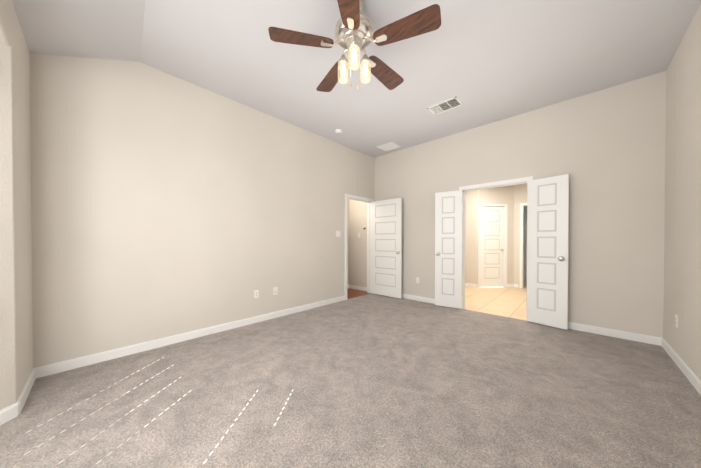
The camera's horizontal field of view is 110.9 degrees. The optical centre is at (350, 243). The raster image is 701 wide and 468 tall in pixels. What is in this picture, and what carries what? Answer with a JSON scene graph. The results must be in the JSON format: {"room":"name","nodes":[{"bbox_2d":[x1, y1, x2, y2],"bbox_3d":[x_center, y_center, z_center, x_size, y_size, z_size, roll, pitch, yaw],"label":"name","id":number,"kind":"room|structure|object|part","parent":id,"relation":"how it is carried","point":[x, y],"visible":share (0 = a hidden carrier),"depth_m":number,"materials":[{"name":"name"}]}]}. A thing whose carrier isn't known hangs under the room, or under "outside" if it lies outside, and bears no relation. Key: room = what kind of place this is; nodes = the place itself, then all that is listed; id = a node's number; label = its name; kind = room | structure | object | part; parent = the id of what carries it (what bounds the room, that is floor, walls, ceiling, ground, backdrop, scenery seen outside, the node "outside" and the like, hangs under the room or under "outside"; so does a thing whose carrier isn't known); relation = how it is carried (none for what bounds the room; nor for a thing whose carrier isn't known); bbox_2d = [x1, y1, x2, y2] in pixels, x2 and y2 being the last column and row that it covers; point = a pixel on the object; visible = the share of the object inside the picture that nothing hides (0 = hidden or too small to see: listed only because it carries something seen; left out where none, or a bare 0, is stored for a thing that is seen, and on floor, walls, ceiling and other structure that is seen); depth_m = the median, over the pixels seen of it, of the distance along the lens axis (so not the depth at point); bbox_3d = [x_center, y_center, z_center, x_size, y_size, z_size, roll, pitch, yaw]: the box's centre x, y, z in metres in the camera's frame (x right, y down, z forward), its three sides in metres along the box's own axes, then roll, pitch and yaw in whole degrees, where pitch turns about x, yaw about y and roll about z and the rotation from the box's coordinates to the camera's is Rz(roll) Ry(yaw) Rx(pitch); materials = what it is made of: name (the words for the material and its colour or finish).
{"room":"empty bedroom","nodes":[
{"label":"empty bedroom","id":0,"kind":"room"},
{"bbox_2d":[0,43,13,409],"bbox_3d":[-2.279,-0.132,1.109,0.120,2.580,0.956,0,1,-2],"label":"wall","id":1,"kind":"structure","parent":0,"point":[6,353],"depth_m":1.56,"materials":[{"name":"paint"}]},
{"bbox_2d":[0,0,32,402],"bbox_3d":[-1.263,-0.487,0.599,4.290,3.300,0.120,0,1,43],"label":"wall","id":2,"kind":"structure","parent":0,"point":[12,38],"depth_m":1.73,"materials":[{"name":"beige paint"}]},
{"bbox_2d":[29,53,374,367],"bbox_3d":[-1.119,-0.516,3.786,0.120,3.300,4.950,0,1,43],"label":"wall","id":3,"kind":"structure","parent":0,"point":[164,204],"depth_m":2.68,"materials":[{"name":"beige paint"}]},
{"bbox_2d":[254,290,258,297],"bbox_3d":[-1.351,0.727,3.459,0.008,0.114,0.070,0,1,43],"label":"outlet","id":4,"kind":"object","parent":3,"relation":"attached to","point":[256,293],"visible":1,"depth_m":3.46,"materials":[{"name":"white plastic"}]},
{"bbox_2d":[273,287,277,294],"bbox_3d":[-1.145,0.725,3.677,0.008,0.114,0.070,0,1,43],"label":"outlet","id":5,"kind":"object","parent":3,"relation":"attached to","point":[275,290],"visible":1,"depth_m":3.67,"materials":[{"name":"white plastic"}]},
{"bbox_2d":[0,293,700,425],"bbox_3d":[0.171,1.104,2.130,4.050,0.090,5.367,0,1,43],"label":"baseboard","id":6,"kind":"structure","parent":3,"relation":"attached to","point":[10,412],"depth_m":2.62,"materials":[{"name":"white wood"}]},
{"bbox_2d":[345,194,373,299],"bbox_3d":[0.155,0.070,5.139,0.152,2.103,0.906,0,1,43],"label":"door frame","id":7,"kind":"structure","parent":3,"relation":"attached to","point":[347,196],"depth_m":5.39,"materials":[{"name":"white wood"}]},
{"bbox_2d":[347,199,348,284],"bbox_3d":[-0.735,-0.355,5.330,0.120,2.950,1.920,0,1,43],"label":"wall","id":8,"kind":"structure","parent":0,"point":[347,199],"depth_m":5.96,"materials":[{"name":"beige paint"}]},
{"bbox_2d":[347,285,366,290],"bbox_3d":[-0.410,1.077,5.119,0.660,0.090,1.800,0,1,43],"label":"baseboard","id":9,"kind":"structure","parent":8,"relation":"attached to","point":[357,287],"depth_m":5.79,"materials":[{"name":"white wood"}]},
{"bbox_2d":[0,293,700,467],"bbox_3d":[0.175,1.200,2.051,4.175,0.100,5.484,0,1,43],"label":"floor carpet","id":10,"kind":"object","parent":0,"point":[372,380],"visible":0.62,"depth_m":1.77,"materials":[{"name":"grey carpet"}]},
{"bbox_2d":[24,357,293,463],"bbox_3d":[-1.341,1.149,1.802,1.646,0.001,1.365,0,1,43],"label":"sunlight","id":11,"kind":"object","parent":10,"relation":"on","point":[204,462],"visible":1,"depth_m":1.57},
{"bbox_2d":[12,0,700,157],"bbox_3d":[0.396,-1.784,2.342,4.290,0.477,4.950,0,1,43],"label":"ceiling","id":12,"kind":"structure","parent":0,"point":[484,62],"depth_m":2.38,"materials":[{"name":"paint"}]},
{"bbox_2d":[335,129,342,133],"bbox_3d":[-0.200,-1.898,4.108,0.136,0.042,0.136,0,1,43],"label":"smoke detector","id":13,"kind":"object","parent":12,"relation":"attached to","point":[338,131],"visible":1,"depth_m":4.07,"materials":[{"name":"white plastic"}]},
{"bbox_2d":[268,0,440,91],"bbox_3d":[0.059,-1.539,1.946,1.258,0.721,1.204,0,1,43],"label":"ceiling fan","id":14,"kind":"object","parent":12,"relation":"hanging from","point":[355,34],"visible":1,"depth_m":1.82,"materials":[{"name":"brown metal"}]},
{"bbox_3d":[0.030,-1.699,1.912,0.300,0.400,0.300,0,1,43],"label":"motor","id":15,"kind":"part","parent":14,"relation":"part of","materials":[{"name":"silver metal"}]},
{"bbox_2d":[377,142,400,150],"bbox_3d":[0.762,-1.922,4.809,0.370,0.008,0.340,0,1,43],"label":"ceiling vent","id":16,"kind":"object","parent":12,"relation":"in","point":[389,146],"visible":1,"depth_m":4.78,"materials":[{"name":"white plastic"}]},
{"bbox_2d":[427,97,462,114],"bbox_3d":[1.315,-1.908,3.364,0.400,0.009,0.255,0,1,43],"label":"ceiling vent","id":17,"kind":"object","parent":12,"relation":"in","point":[446,105],"visible":1,"depth_m":3.36,"materials":[{"name":"white plastic"}]},
{"bbox_2d":[347,288,370,298],"bbox_3d":[-0.484,1.170,5.554,1.595,0.096,2.130,0,1,43],"label":"floor","id":18,"kind":"structure","parent":0,"point":[352,293],"depth_m":5.40,"materials":[{"name":"brown wood"}]},
{"bbox_2d":[463,283,526,320],"bbox_3d":[3.333,1.170,5.513,3.400,0.096,3.886,0,1,43],"label":"floor","id":19,"kind":"structure","parent":0,"point":[510,302],"depth_m":4.68,"materials":[{"name":"beige tile"}]},
{"bbox_2d":[465,183,526,287],"bbox_3d":[3.417,-0.357,5.515,3.440,2.950,3.792,0,1,43],"label":"wall","id":20,"kind":"structure","parent":0,"point":[513,197],"depth_m":6.08,"materials":[{"name":"beige paint"}]},
{"bbox_2d":[465,204,478,287],"bbox_3d":[2.813,0.059,6.396,1.057,2.103,0.023,0,1,43],"label":"trim","id":21,"kind":"structure","parent":20,"relation":"attached to","point":[466,284],"depth_m":6.05,"materials":[{"name":"white wood"}]},
{"bbox_2d":[481,207,503,286],"bbox_3d":[3.588,0.091,6.101,0.473,2.020,0.471,0,1,43],"label":"closet door","id":22,"kind":"structure","parent":20,"relation":"in","point":[492,246],"depth_m":6.08,"materials":[{"name":"white wood"}]},
{"bbox_2d":[479,204,513,287],"bbox_3d":[3.616,0.061,6.086,0.751,2.103,0.570,0,1,43],"label":"trim","id":23,"kind":"structure","parent":20,"relation":"attached to","point":[505,206],"depth_m":6.06,"materials":[{"name":"white wood"}]},
{"bbox_2d":[514,203,526,287],"bbox_3d":[4.473,0.064,5.825,1.115,2.103,0.168,0,1,43],"label":"trim","id":24,"kind":"structure","parent":20,"relation":"attached to","point":[522,205],"depth_m":5.97,"materials":[{"name":"white wood"}]},
{"bbox_2d":[349,71,665,337],"bbox_3d":[1.772,-0.521,4.370,4.820,3.300,0.130,0,1,43],"label":"wall","id":25,"kind":"structure","parent":0,"point":[604,149],"depth_m":3.11,"materials":[{"name":"beige paint"}]},
{"bbox_2d":[371,198,401,298],"bbox_3d":[0.740,0.097,5.100,0.780,2.025,0.177,0,1,43],"label":"hall door","id":26,"kind":"structure","parent":25,"relation":"in","point":[386,247],"depth_m":5.06,"materials":[{"name":"white wood"}]},
{"bbox_2d":[435,190,462,308],"bbox_3d":[1.703,0.105,4.221,0.450,2.025,0.177,0,1,43],"label":"double door","id":27,"kind":"structure","parent":25,"relation":"in","point":[448,247],"depth_m":4.22,"materials":[{"name":"white painted wood"},{"name":"brushed nickel"}]},
{"bbox_2d":[459,176,532,308],"bbox_3d":[2.302,0.082,3.881,1.026,2.103,0.152,0,1,43],"label":"door frame","id":28,"kind":"structure","parent":25,"relation":"attached to","point":[523,180],"depth_m":4.11,"materials":[{"name":"white wood"}]},
{"bbox_2d":[527,174,568,329],"bbox_3d":[2.680,0.114,3.297,0.450,2.025,0.177,0,1,43],"label":"double door","id":29,"kind":"structure","parent":25,"relation":"in","point":[547,245],"depth_m":3.29,"materials":[{"name":"white painted wood"},{"name":"brushed nickel"}]},
{"bbox_2d":[663,4,700,380],"bbox_3d":[1.911,-0.490,0.922,0.120,3.300,4.950,0,1,43],"label":"wall","id":30,"kind":"structure","parent":0,"point":[682,262],"depth_m":2.18,"materials":[{"name":"beige paint"}]},
{"bbox_2d":[675,314,677,327],"bbox_3d":[3.132,0.747,2.318,0.008,0.114,0.070,0,1,43],"label":"outlet","id":31,"kind":"object","parent":30,"relation":"attached to","point":[676,320],"visible":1,"depth_m":2.31,"materials":[{"name":"white plastic"}]}
]}

